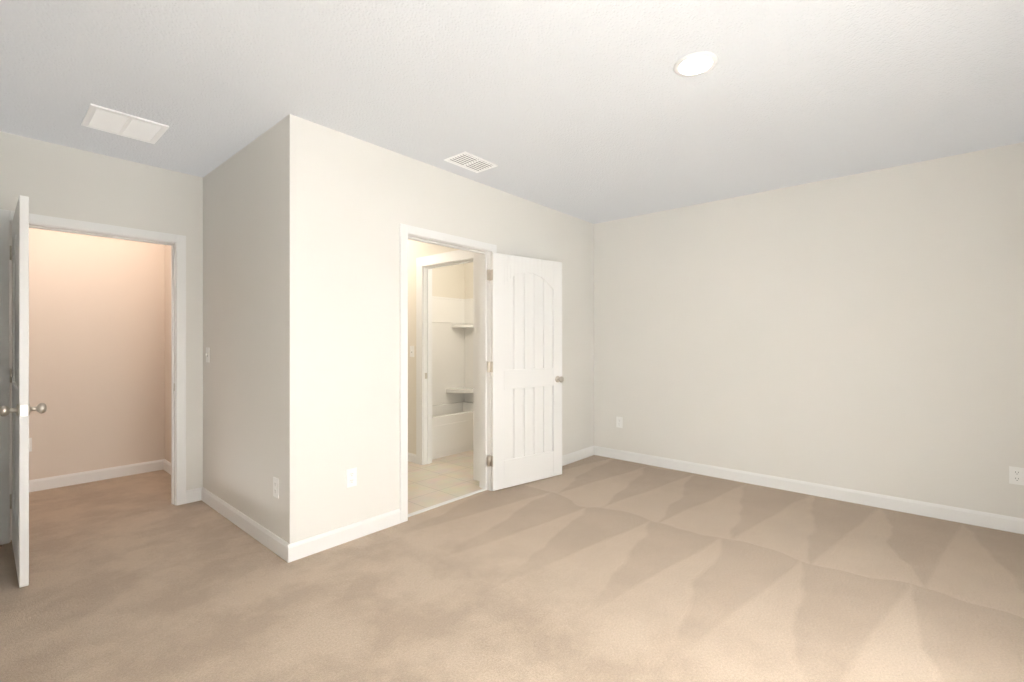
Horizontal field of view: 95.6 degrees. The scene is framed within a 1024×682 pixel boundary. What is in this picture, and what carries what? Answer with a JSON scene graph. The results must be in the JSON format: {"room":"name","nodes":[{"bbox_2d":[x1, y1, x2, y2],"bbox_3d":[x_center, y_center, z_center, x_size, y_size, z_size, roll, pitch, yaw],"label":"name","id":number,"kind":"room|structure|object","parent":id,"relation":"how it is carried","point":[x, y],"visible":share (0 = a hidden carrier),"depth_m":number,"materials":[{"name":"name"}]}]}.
{"room":"empty bedroom","nodes":[
{"label":"empty bedroom","id":0,"kind":"room"},
{"bbox_2d":[29,228,164,479],"bbox_3d":[-4.385,-0.020,3.683,0.120,2.600,2.880,0,0,41],"label":"wall","id":1,"kind":"structure","parent":0,"point":[97,345],"depth_m":4.24,"materials":[{"name":"paint"}]},
{"bbox_2d":[29,438,31,451],"bbox_3d":[-4.101,0.880,3.913,0.008,0.116,0.072,0,0,41],"label":"outlet","id":2,"kind":"object","parent":1,"relation":"attached to","point":[30,444],"visible":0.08,"depth_m":3.93,"materials":[{"name":"white plastic"}]},
{"bbox_2d":[29,459,163,491],"bbox_3d":[-4.335,1.230,3.639,0.014,0.100,2.640,0,0,41],"label":"baseboard","id":3,"kind":"structure","parent":1,"relation":"attached to","point":[82,477],"depth_m":4.23,"materials":[{"name":"white wood"}]},
{"bbox_2d":[0,131,202,489],"bbox_3d":[-3.008,-0.020,3.255,0.120,2.600,1.415,0,0,41],"label":"wall","id":4,"kind":"structure","parent":0,"point":[54,180],"depth_m":3.39,"materials":[{"name":"beige paint"}]},
{"bbox_2d":[0,195,46,587],"bbox_3d":[-2.857,0.260,2.690,0.898,2.020,0.173,0,0,41],"label":"entry door","id":5,"kind":"structure","parent":4,"relation":"in","point":[20,409],"depth_m":2.40,"materials":[{"name":"white paint"}]},
{"bbox_2d":[0,209,185,544],"bbox_3d":[-2.950,0.227,3.321,0.152,2.107,1.004,0,0,41],"label":"door frame","id":6,"kind":"structure","parent":4,"relation":"attached to","point":[176,243],"depth_m":3.29,"materials":[{"name":"white wood"}]},
{"bbox_2d":[186,487,201,503],"bbox_3d":[-2.531,1.230,3.699,0.014,0.100,0.118,0,0,41],"label":"baseboard","id":7,"kind":"structure","parent":4,"relation":"attached to","point":[193,495],"depth_m":3.69,"materials":[{"name":"white wood"}]},
{"bbox_2d":[165,121,280,537],"bbox_3d":[-2.388,-0.020,3.752,2.800,2.600,0.150,0,0,41],"label":"wall","id":8,"kind":"structure","parent":0,"point":[242,326],"depth_m":3.17,"materials":[{"name":"beige paint"}]},
{"bbox_2d":[163,459,170,474],"bbox_3d":[-3.025,1.230,4.239,1.200,0.100,0.014,0,0,41],"label":"baseboard","id":9,"kind":"structure","parent":8,"relation":"attached to","point":[166,466],"depth_m":4.53,"materials":[{"name":"white wood"}]},
{"bbox_2d":[205,348,209,361],"bbox_3d":[-2.405,0.110,3.657,0.072,0.116,0.017,0,0,41],"label":"light switch","id":10,"kind":"object","parent":8,"relation":"attached to","point":[207,353],"visible":1,"depth_m":3.65,"materials":[{"name":"white plastic"}]},
{"bbox_2d":[201,487,288,561],"bbox_3d":[-1.899,1.230,3.217,1.600,0.100,0.014,0,0,41],"label":"baseboard","id":11,"kind":"structure","parent":8,"relation":"attached to","point":[271,541],"depth_m":3.09,"materials":[{"name":"white wood"}]},
{"bbox_2d":[273,477,278,497],"bbox_3d":[-1.433,0.890,2.815,0.072,0.116,0.008,0,0,41],"label":"outlet","id":12,"kind":"object","parent":8,"relation":"attached to","point":[276,487],"visible":1,"depth_m":2.81,"materials":[{"name":"white plastic"}]},
{"bbox_2d":[408,239,458,453],"bbox_3d":[-1.395,-0.020,5.257,2.878,2.600,0.117,0,0,41],"label":"wall","id":13,"kind":"structure","parent":0,"point":[415,249],"depth_m":4.90,"materials":[{"name":"paint"}]},
{"bbox_2d":[408,453,415,462],"bbox_3d":[-1.752,1.235,5.504,2.015,0.090,0.014,0,0,41],"label":"baseboard","id":14,"kind":"structure","parent":13,"relation":"attached to","point":[411,457],"depth_m":4.89,"materials":[{"name":"white wood"}]},
{"bbox_2d":[416,250,478,480],"bbox_3d":[-0.597,0.207,4.572,0.950,2.145,0.132,0,0,41],"label":"door frame","id":15,"kind":"structure","parent":13,"relation":"attached to","point":[425,265],"depth_m":4.78,"materials":[{"name":"white wood"}]},
{"bbox_2d":[281,114,593,543],"bbox_3d":[-0.229,-0.020,4.006,0.120,2.600,3.370,0,0,41],"label":"wall","id":16,"kind":"structure","parent":0,"point":[342,206],"depth_m":3.03,"materials":[{"name":"beige paint"}]},
{"bbox_2d":[287,509,400,562],"bbox_3d":[-1.042,1.230,2.972,0.014,0.100,0.772,0,0,41],"label":"baseboard","id":17,"kind":"structure","parent":16,"relation":"attached to","point":[320,542],"depth_m":2.92,"materials":[{"name":"white wood"}]},
{"bbox_2d":[346,467,356,487],"bbox_3d":[-1.032,0.880,2.988,0.008,0.116,0.072,0,0,41],"label":"outlet","id":18,"kind":"object","parent":16,"relation":"attached to","point":[351,477],"visible":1,"depth_m":2.98,"materials":[{"name":"white plastic"}]},
{"bbox_2d":[408,489,486,516],"bbox_3d":[-0.510,1.276,3.677,0.040,0.008,0.855,0,0,41],"label":"trim","id":19,"kind":"structure","parent":16,"relation":"attached to","point":[443,503],"depth_m":3.65,"materials":[{"name":"white wood"}]},
{"bbox_2d":[400,223,496,522],"bbox_3d":[-0.513,0.227,3.680,0.152,2.107,0.989,0,0,41],"label":"door frame","id":20,"kind":"structure","parent":16,"relation":"attached to","point":[484,250],"depth_m":3.72,"materials":[{"name":"white wood"}]},
{"bbox_2d":[487,252,563,490],"bbox_3d":[0.136,0.260,4.176,0.848,2.020,0.173,0,0,-38],"label":"door","id":21,"kind":"structure","parent":16,"relation":"in","point":[524,366],"depth_m":4.15,"materials":[{"name":"white paint"}]},
{"bbox_2d":[562,446,593,465],"bbox_3d":[0.396,1.230,4.620,0.014,0.100,1.623,0,0,41],"label":"baseboard","id":22,"kind":"structure","parent":16,"relation":"attached to","point":[572,457],"depth_m":4.96,"materials":[{"name":"white wood"}]},
{"bbox_2d":[408,450,482,513],"bbox_3d":[-1.208,1.278,5.271,3.140,0.004,2.450,0,0,41],"label":"floor","id":23,"kind":"structure","parent":0,"point":[441,480],"depth_m":4.24,"materials":[{"name":"beige tile"}]},
{"bbox_2d":[432,296,472,459],"bbox_3d":[-0.782,0.352,5.662,0.783,1.855,1.294,0,0,41],"label":"shower","id":24,"kind":"object","parent":23,"relation":"on","point":[452,376],"visible":0.35,"depth_m":6.09,"materials":[{"name":"white plastic"}]},
{"bbox_2d":[432,264,464,298],"bbox_3d":[-1.075,-0.020,6.018,0.120,2.600,1.450,0,0,41],"label":"wall","id":25,"kind":"structure","parent":0,"point":[448,281],"depth_m":6.20,"materials":[{"name":"paint"}]},
{"bbox_2d":[465,262,472,298],"bbox_3d":[0.091,-0.020,5.863,1.840,2.600,0.150,0,0,41],"label":"wall","id":26,"kind":"structure","parent":0,"point":[468,280],"depth_m":6.36,"materials":[{"name":"paint"}]},
{"bbox_2d":[0,455,1023,681],"bbox_3d":[-0.891,1.330,2.852,7.040,0.100,6.220,0,0,41],"label":"floor","id":27,"kind":"structure","parent":0,"point":[594,568],"depth_m":2.36,"materials":[{"name":"beige carpet"}]},
{"bbox_2d":[0,0,1023,223],"bbox_3d":[-0.891,-1.370,2.852,7.040,0.100,6.220,0,0,41],"label":"ceiling","id":28,"kind":"structure","parent":0,"point":[595,111],"depth_m":2.39,"materials":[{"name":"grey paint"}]},
{"bbox_2d":[81,103,168,143],"bbox_3d":[-2.361,-1.315,2.833,0.370,0.010,0.360,0,0,41],"label":"ceiling vent","id":29,"kind":"object","parent":28,"relation":"in","point":[98,117],"visible":1,"depth_m":2.81,"materials":[{"name":"white metal"}]},
{"bbox_2d":[444,151,497,172],"bbox_3d":[-0.300,-1.316,3.430,0.225,0.007,0.340,0,0,41],"label":"ceiling vent","id":30,"kind":"object","parent":28,"relation":"in","point":[470,162],"visible":1,"depth_m":3.42,"materials":[{"name":"white metal"}]},
{"bbox_2d":[674,52,717,76],"bbox_3d":[0.875,-1.315,2.213,0.196,0.009,0.196,0,0,41],"label":"recessed light","id":31,"kind":"object","parent":28,"relation":"in","point":[694,64],"visible":1,"depth_m":2.21,"materials":[{"name":"white plastic"}]},
{"bbox_2d":[594,142,1023,518],"bbox_3d":[1.114,-0.020,5.150,7.040,2.600,0.120,0,0,41],"label":"wall","id":32,"kind":"structure","parent":0,"point":[864,332],"depth_m":3.75,"materials":[{"name":"beige paint"}]},
{"bbox_2d":[616,417,622,427],"bbox_3d":[1.162,0.880,5.023,0.072,0.116,0.008,0,0,41],"label":"outlet","id":33,"kind":"object","parent":32,"relation":"attached to","point":[619,422],"visible":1,"depth_m":5.02,"materials":[{"name":"white plastic"}]},
{"bbox_2d":[594,446,1023,533],"bbox_3d":[2.276,1.230,4.048,3.600,0.100,0.014,0,0,41],"label":"baseboard","id":34,"kind":"structure","parent":32,"relation":"attached to","point":[982,519],"depth_m":3.74,"materials":[{"name":"white wood"}]},
{"bbox_2d":[1009,466,1023,484],"bbox_3d":[3.370,0.900,3.097,0.072,0.116,0.008,0,0,41],"label":"outlet","id":35,"kind":"object","parent":32,"relation":"attached to","point":[1016,475],"visible":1,"depth_m":3.10,"materials":[{"name":"white plastic"}]}
]}

